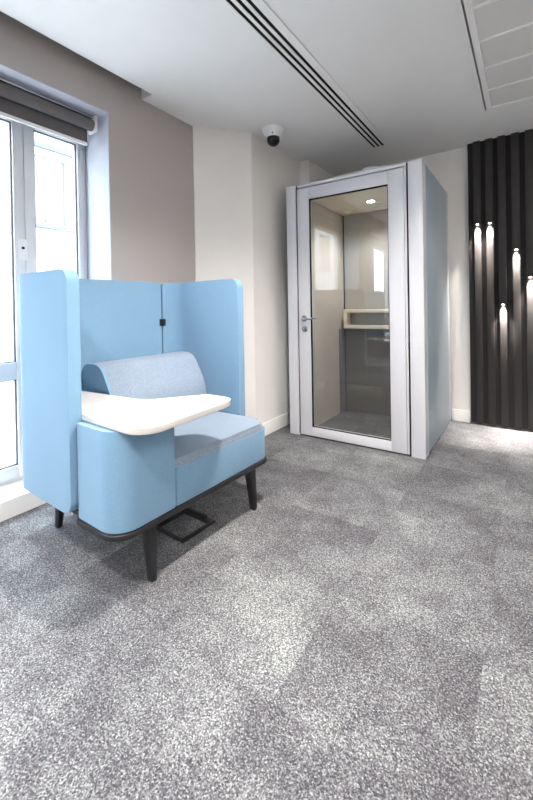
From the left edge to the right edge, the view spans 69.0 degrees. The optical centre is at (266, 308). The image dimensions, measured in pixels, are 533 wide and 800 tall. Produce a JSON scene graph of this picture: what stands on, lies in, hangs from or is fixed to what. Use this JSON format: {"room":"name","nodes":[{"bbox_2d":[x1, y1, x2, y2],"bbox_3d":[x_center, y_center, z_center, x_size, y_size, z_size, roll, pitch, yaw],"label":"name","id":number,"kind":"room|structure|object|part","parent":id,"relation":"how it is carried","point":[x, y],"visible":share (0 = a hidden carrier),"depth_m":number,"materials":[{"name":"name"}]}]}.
{"room":"office breakout area","nodes":[
{"label":"office breakout area","id":0,"kind":"room"},
{"bbox_2d":[0,11,194,283],"bbox_3d":[-2.689,-0.269,0.502,0.468,2.920,6.830,-1,1,34],"label":"wall","id":1,"kind":"structure","parent":0,"point":[151,149],"depth_m":2.71,"materials":[{"name":"beige paint"}]},
{"bbox_2d":[0,479,46,521],"bbox_3d":[-1.686,1.141,2.064,0.352,0.163,1.688,-1,1,34],"label":"trim","id":2,"kind":"structure","parent":1,"relation":"attached to","point":[15,500],"depth_m":2.20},
{"bbox_2d":[0,116,86,485],"bbox_3d":[-1.770,-0.105,2.098,0.100,2.331,1.675,-1,1,34],"label":"window","id":3,"kind":"structure","parent":1,"relation":"in","point":[21,156],"depth_m":2.40,"materials":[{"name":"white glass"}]},
{"bbox_3d":[-1.513,-0.368,2.406,0.006,0.130,0.052,-1,1,34],"label":"lock plate","id":4,"kind":"part","parent":3,"relation":"part of","materials":[{"name":"white plastic"}]},
{"bbox_2d":[0,76,97,145],"bbox_3d":[-1.590,-1.175,1.959,0.085,0.192,1.559,-1,1,34],"label":"roller blind","id":5,"kind":"object","parent":3,"relation":"attached to","point":[19,103],"visible":1,"depth_m":2.33,"materials":[{"name":"grey fabric"}]},
{"bbox_3d":[-1.599,-1.260,1.964,0.065,0.020,1.559,-1,1,34],"label":"head rail","id":6,"kind":"part","parent":5,"relation":"part of","materials":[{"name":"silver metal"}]},
{"bbox_2d":[0,63,111,279],"bbox_3d":[-1.659,-0.108,2.022,0.468,2.341,1.710,-1,1,34],"label":"window reveal","id":7,"kind":"structure","parent":1,"relation":"attached to","point":[97,152],"depth_m":2.60,"materials":[{"name":"white paint"}]},
{"bbox_2d":[193,126,333,423],"bbox_3d":[-0.058,-0.339,4.015,0.895,2.920,1.955,-1,1,34],"label":"wall","id":8,"kind":"structure","parent":0,"point":[241,181],"depth_m":3.34,"materials":[{"name":"white paint"}]},
{"bbox_2d":[262,412,289,435],"bbox_3d":[0.207,1.062,3.757,1.892,0.113,0.228,-1,1,-43],"label":"baseboard","id":9,"kind":"structure","parent":8,"relation":"attached to","point":[270,426],"depth_m":3.58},
{"bbox_2d":[0,420,532,799],"bbox_3d":[0.287,1.178,-0.319,5.590,0.060,8.557,-1,1,34],"label":"floor","id":10,"kind":"structure","parent":0,"point":[364,631],"depth_m":1.33,"materials":[{"name":"carpet"}]},
{"bbox_2d":[19,269,266,582],"bbox_3d":[-0.570,0.483,2.088,0.994,1.322,1.068,-1,1,36],"label":"chair","id":11,"kind":"object","parent":10,"relation":"on","point":[133,392],"visible":1,"depth_m":1.83,"materials":[{"name":"blue fabric"}]},
{"bbox_3d":[-1.082,1.028,2.046,0.075,0.250,0.044,-1,1,36],"label":"leg","id":12,"kind":"part","parent":11,"relation":"part of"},
{"bbox_3d":[-0.908,0.484,2.102,0.312,0.361,0.016,-1,1,36],"label":"panel","id":13,"kind":"part","parent":11,"relation":"part of","materials":[{"name":"blue fabric"}]},
{"bbox_3d":[-0.809,0.677,1.817,0.808,0.399,0.295,-1,1,36],"label":"arm","id":14,"kind":"part","parent":11,"relation":"part of"},
{"bbox_3d":[-0.497,1.021,1.650,0.067,0.250,0.044,-1,1,36],"label":"leg","id":15,"kind":"part","parent":11,"relation":"part of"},
{"bbox_3d":[-0.602,0.883,2.104,0.830,0.023,1.013,-1,1,36],"label":"plate","id":16,"kind":"part","parent":11,"relation":"part of","materials":[{"name":"blue fabric"}]},
{"bbox_3d":[-0.512,0.783,2.224,0.805,0.171,0.704,-1,1,36],"label":"seat","id":17,"kind":"part","parent":11,"relation":"part of","materials":[{"name":"blue fabric"}]},
{"bbox_3d":[-0.091,1.010,2.203,0.067,0.250,0.044,-1,1,36],"label":"leg","id":18,"kind":"part","parent":11,"relation":"part of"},
{"bbox_2d":[157,507,215,543],"bbox_3d":[-0.431,1.129,2.044,0.230,0.026,0.230,-1,1,37],"label":"frame","id":19,"kind":"object","parent":10,"relation":"on","point":[189,511],"visible":0.83,"depth_m":2.05,"materials":[{"name":"black plastic"}]},
{"bbox_2d":[286,158,450,459],"bbox_3d":[0.962,-0.076,3.588,1.158,2.366,1.164,-1,1,34],"label":"booth","id":20,"kind":"object","parent":10,"relation":"on","point":[368,249],"visible":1,"depth_m":3.43,"materials":[{"name":"white paint"}]},
{"bbox_3d":[0.265,0.014,3.504,0.096,2.210,0.115,-1,1,34],"label":"post","id":21,"kind":"part","parent":20,"relation":"part of","materials":[{"name":"white metal"}]},
{"bbox_3d":[0.360,0.084,3.333,0.165,0.054,0.064,-1,1,34],"label":"handle","id":22,"kind":"part","parent":20,"relation":"part of","materials":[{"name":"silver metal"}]},
{"bbox_3d":[0.798,0.641,4.065,0.007,0.869,0.139,-1,1,34],"label":"panel","id":23,"kind":"part","parent":20,"relation":"part of","materials":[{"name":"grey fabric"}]},
{"bbox_3d":[0.680,0.022,3.191,0.914,2.158,0.060,-1,1,34],"label":"door","id":24,"kind":"part","parent":20,"relation":"part of","materials":[{"name":"white paint"}]},
{"bbox_3d":[0.727,1.108,3.225,0.949,0.012,0.095,-1,1,34],"label":"sill","id":25,"kind":"part","parent":20,"relation":"part of","materials":[{"name":"white metal"}]},
{"bbox_2d":[343,309,388,328],"bbox_3d":[1.193,0.099,3.807,0.883,0.195,0.111,-1,1,34],"label":"box shelf","id":26,"kind":"object","parent":20,"relation":"attached to","point":[353,318],"depth_m":3.95,"materials":[{"name":"beige paint"}]},
{"bbox_3d":[1.224,0.635,3.868,0.913,0.869,0.007,-1,1,34],"label":"panel","id":27,"kind":"part","parent":20,"relation":"part of","materials":[{"name":"grey fabric"}]},
{"bbox_2d":[360,166,379,171],"bbox_3d":[0.931,-1.177,3.452,0.220,0.160,0.220,-1,1,34],"label":"roof vent","id":28,"kind":"object","parent":20,"relation":"attached to","point":[370,167],"depth_m":3.37,"materials":[{"name":"white plastic"}]},
{"bbox_2d":[373,203,386,207],"bbox_3d":[1.094,-0.984,3.708,0.150,0.014,0.150,-1,1,34],"label":"ceiling light","id":29,"kind":"object","parent":20,"relation":"attached to","point":[377,205],"depth_m":3.68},
{"bbox_3d":[1.142,0.004,2.911,0.103,2.210,0.115,-1,1,34],"label":"post","id":30,"kind":"part","parent":20,"relation":"part of","materials":[{"name":"white metal"}]},
{"bbox_3d":[1.452,-0.008,3.324,0.047,2.194,0.914,-1,1,34],"label":"panel","id":31,"kind":"part","parent":20,"relation":"part of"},
{"bbox_3d":[1.713,-0.011,3.743,0.088,2.210,0.070,-1,1,34],"label":"post","id":32,"kind":"part","parent":20,"relation":"part of","materials":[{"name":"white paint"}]},
{"bbox_2d":[0,0,532,175],"bbox_3d":[0.241,-1.630,-0.310,5.722,0.280,8.707,-1,1,34],"label":"ceiling","id":33,"kind":"structure","parent":0,"point":[409,66],"depth_m":2.41,"materials":[{"name":"white paint"}]},
{"bbox_2d":[263,124,283,146],"bbox_3d":[0.057,-1.441,3.262,0.180,0.145,0.180,-1,1,34],"label":"dome camera","id":34,"kind":"object","parent":33,"relation":"attached to","point":[272,133],"visible":1,"depth_m":3.21,"materials":[{"name":"white plastic"}]},
{"bbox_2d":[219,0,389,149],"bbox_3d":[-0.397,-1.490,1.471,0.173,0.006,5.300,-1,1,34],"label":"ceiling vent","id":35,"kind":"object","parent":33,"relation":"in","point":[257,16],"visible":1,"depth_m":2.36,"materials":[{"name":"white metal"}]},
{"bbox_2d":[334,147,530,430],"bbox_3d":[2.957,-0.382,3.085,5.146,2.920,0.120,-1,1,34],"label":"wall","id":36,"kind":"structure","parent":0,"point":[450,168],"depth_m":3.76,"materials":[{"name":"white paint"}]},
{"bbox_2d":[451,409,469,422],"bbox_3d":[1.883,1.034,3.755,0.163,0.113,0.016,-1,1,34],"label":"baseboard","id":37,"kind":"structure","parent":36,"relation":"attached to","point":[456,414],"depth_m":3.75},
{"bbox_2d":[467,129,532,430],"bbox_3d":[2.473,-0.242,3.285,1.346,2.621,0.094,-1,1,34],"label":"slatted panel","id":38,"kind":"object","parent":36,"relation":"attached to","point":[500,169],"visible":1,"depth_m":3.51,"materials":[{"name":"black"}]},
{"bbox_2d":[463,0,532,105],"bbox_3d":[0.932,-1.527,-1.219,3.462,0.056,7.870,-1,1,34],"label":"ceiling tiles","id":39,"kind":"structure","parent":0,"point":[500,16],"depth_m":2.26,"materials":[{"name":"grey metal"}]},
{"bbox_2d":[463,0,532,109],"bbox_3d":[0.933,-1.518,-1.227,3.450,0.054,7.858,-1,1,34],"label":"trim","id":40,"kind":"structure","parent":39,"relation":"attached to","point":[469,9],"depth_m":2.32,"materials":[{"name":"white paint"}]},
{"label":"outside","id":41,"kind":"structure","parent":0,"visible":0},
{"bbox_3d":[-6.086,5.271,4.210,9.100,0.100,32.000,-1,1,34],"label":"ground","id":42,"kind":"structure","parent":41,"visible":0},
{"bbox_2d":[0,122,74,466],"bbox_3d":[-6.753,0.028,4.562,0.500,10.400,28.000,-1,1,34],"label":"window glass","id":43,"kind":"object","parent":42,"relation":"on","point":[53,158],"visible":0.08,"depth_m":7.75,"materials":[{"name":"white"}]},
{"bbox_3d":[-4.618,-2.433,7.890,0.020,1.420,1.040,-1,1,34],"label":"pane","id":44,"kind":"part","parent":43,"relation":"part of","materials":[{"name":"clear glass"}]},
{"bbox_3d":[-4.381,-1.640,7.744,0.099,0.070,1.300,-1,1,34],"label":"sill","id":45,"kind":"part","parent":43,"relation":"part of","materials":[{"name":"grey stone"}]}
]}

